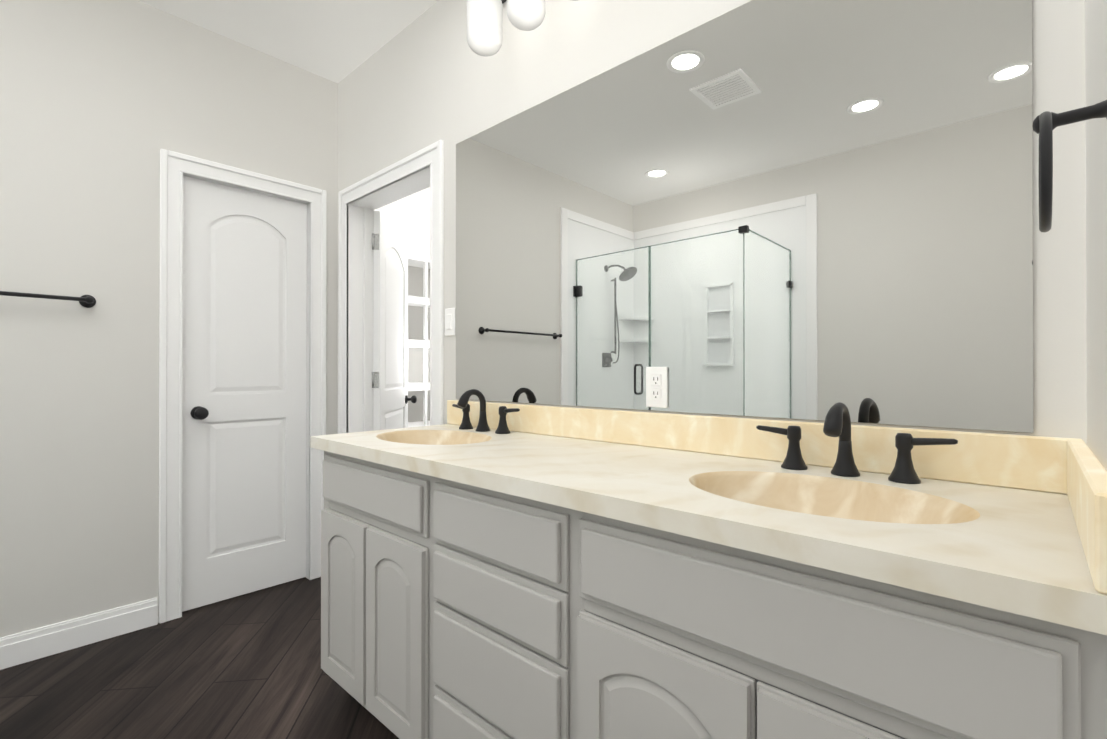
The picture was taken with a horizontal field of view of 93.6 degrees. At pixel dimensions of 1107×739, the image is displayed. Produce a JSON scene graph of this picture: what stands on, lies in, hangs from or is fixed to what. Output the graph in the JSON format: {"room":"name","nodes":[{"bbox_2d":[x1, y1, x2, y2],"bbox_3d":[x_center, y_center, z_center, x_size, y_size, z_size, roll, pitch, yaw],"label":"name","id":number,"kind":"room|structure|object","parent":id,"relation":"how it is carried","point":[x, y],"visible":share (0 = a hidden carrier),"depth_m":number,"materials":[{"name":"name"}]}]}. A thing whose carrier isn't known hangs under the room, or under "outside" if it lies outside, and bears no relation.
{"room":"bathroom","nodes":[
{"label":"bathroom","id":0,"kind":"room"},
{"bbox_2d":[0,0,337,637],"bbox_3d":[-2.314,-0.243,1.825,0.140,2.740,3.100,0,0,43],"label":"wall","id":1,"kind":"structure","parent":0,"point":[103,103],"depth_m":2.17,"materials":[{"name":"white paint"}]},
{"bbox_2d":[0,291,95,307],"bbox_3d":[-2.157,-0.283,1.836,0.076,0.054,0.823,0,0,43],"label":"towel rail","id":2,"kind":"object","parent":1,"relation":"attached to","point":[87,301],"visible":1,"depth_m":2.04,"materials":[{"name":"black metal"}]},
{"bbox_2d":[0,597,157,669],"bbox_3d":[-2.209,1.070,1.819,0.016,0.115,2.960,0,0,43],"label":"baseboard","id":3,"kind":"structure","parent":1,"relation":"attached to","point":[33,644],"depth_m":2.11,"materials":[{"name":"white paint"}]},
{"bbox_2d":[159,148,325,623],"bbox_3d":[-1.555,0.073,2.634,0.159,2.115,0.740,0,0,43],"label":"door frame","id":4,"kind":"structure","parent":1,"relation":"attached to","point":[175,167],"depth_m":2.37,"materials":[{"name":"white paint"}]},
{"bbox_2d":[182,176,306,611],"bbox_3d":[-1.518,0.112,2.599,0.108,2.021,0.566,0,0,43],"label":"bathroom door","id":5,"kind":"structure","parent":1,"relation":"in","point":[244,389],"depth_m":2.59,"materials":[{"name":"white paint"}]},
{"bbox_2d":[0,577,398,738],"bbox_3d":[-0.900,1.157,1.776,4.360,0.060,5.150,0,0,43],"label":"floor","id":6,"kind":"structure","parent":0,"point":[246,666],"depth_m":1.86,"materials":[{"name":"brown wood"}]},
{"bbox_2d":[408,251,429,426],"bbox_3d":[-1.176,0.125,4.064,0.378,2.018,0.960,0,0,43],"label":"shelf unit","id":7,"kind":"object","parent":6,"relation":"on","point":[418,260],"visible":0.08,"depth_m":3.97,"materials":[{"name":"white paint"}]},
{"bbox_2d":[310,389,1106,738],"bbox_3d":[0.059,0.596,1.345,1.872,1.054,0.581,0,0,43],"label":"bathroom vanity","id":8,"kind":"object","parent":6,"relation":"on","point":[508,571],"visible":1,"depth_m":0.95,"materials":[{"name":"grey paint"}]},
{"bbox_2d":[310,424,1106,634],"bbox_3d":[0.059,0.288,1.346,1.872,0.125,0.581,0,0,43],"label":"countertop","id":9,"kind":"structure","parent":8,"relation":"on","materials":[{"name":"stone"}]},
{"bbox_2d":[452,389,519,433],"bbox_3d":[-0.288,0.149,1.892,0.380,0.155,0.143,0,0,43],"label":"faucet","id":10,"kind":"object","parent":9,"relation":"on","point":[466,427],"depth_m":1.90,"materials":[{"name":"black metal"}]},
{"bbox_2d":[756,402,957,483],"bbox_3d":[0.595,0.146,1.079,0.380,0.155,0.143,0,0,43],"label":"faucet","id":11,"kind":"object","parent":9,"relation":"on","point":[837,422],"depth_m":1.09,"materials":[{"name":"black metal"}]},
{"bbox_2d":[138,0,438,82],"bbox_3d":[-0.900,-1.643,1.787,4.360,0.060,5.150,0,0,43],"label":"ceiling","id":12,"kind":"structure","parent":0,"point":[336,41],"depth_m":2.43,"materials":[{"name":"white paint"}]},
{"bbox_2d":[338,140,443,433],"bbox_3d":[-0.779,0.070,2.607,0.970,2.120,0.172,0,0,43],"label":"door frame","id":13,"kind":"structure","parent":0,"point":[361,201],"depth_m":2.83,"materials":[{"name":"white paint"}]},
{"bbox_2d":[372,211,416,430],"bbox_3d":[-1.030,0.115,3.332,0.612,2.021,0.590,0,0,43],"label":"closet door","id":14,"kind":"structure","parent":13,"relation":"in","point":[391,399],"depth_m":3.17,"materials":[{"name":"white paint"}]},
{"bbox_2d":[374,187,429,421],"bbox_3d":[-1.327,-0.233,4.287,0.140,2.740,1.580,0,0,43],"label":"wall","id":15,"kind":"structure","parent":0,"point":[408,218],"depth_m":4.37,"materials":[{"name":"white paint"}]},
{"bbox_2d":[467,0,577,56],"bbox_3d":[0.008,-1.310,1.671,0.836,0.348,0.188,0,0,43],"label":"sconce","id":16,"kind":"object","parent":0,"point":[484,28],"visible":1,"depth_m":1.80,"materials":[{"name":"white glass"}]},
{"bbox_2d":[337,0,1086,443],"bbox_3d":[-0.432,-0.241,2.291,4.160,2.740,0.146,0,0,43],"label":"wall","id":17,"kind":"structure","parent":0,"point":[808,209],"depth_m":1.32,"materials":[{"name":"white paint"}]},
{"bbox_2d":[445,308,454,335],"bbox_3d":[-0.440,-0.201,2.199,0.070,0.116,0.010,0,0,43],"label":"rocker light switch","id":18,"kind":"object","parent":17,"relation":"attached to","point":[449,321],"visible":1,"depth_m":2.19,"materials":[{"name":"white plastic"}]},
{"bbox_2d":[646,367,667,407],"bbox_3d":[0.299,0.051,1.512,0.072,0.118,0.008,0,0,43],"label":"duplex electrical outlet","id":19,"kind":"object","parent":17,"relation":"attached to","point":[656,386],"visible":1,"depth_m":1.51,"materials":[{"name":"white plastic"}]},
{"bbox_2d":[1085,0,1106,470],"bbox_3d":[-0.047,-0.251,-0.260,0.140,2.740,3.100,0,0,43],"label":"wall","id":20,"kind":"structure","parent":0,"point":[1096,193],"depth_m":0.78,"materials":[{"name":"white paint"}]},
{"bbox_2d":[1032,100,1106,232],"bbox_3d":[0.576,-0.231,0.573,0.070,0.149,0.132,0,0,43],"label":"towel ring","id":21,"kind":"object","parent":20,"relation":"attached to","point":[1045,124],"visible":1,"depth_m":0.56,"materials":[{"name":"black metal"}]}
]}

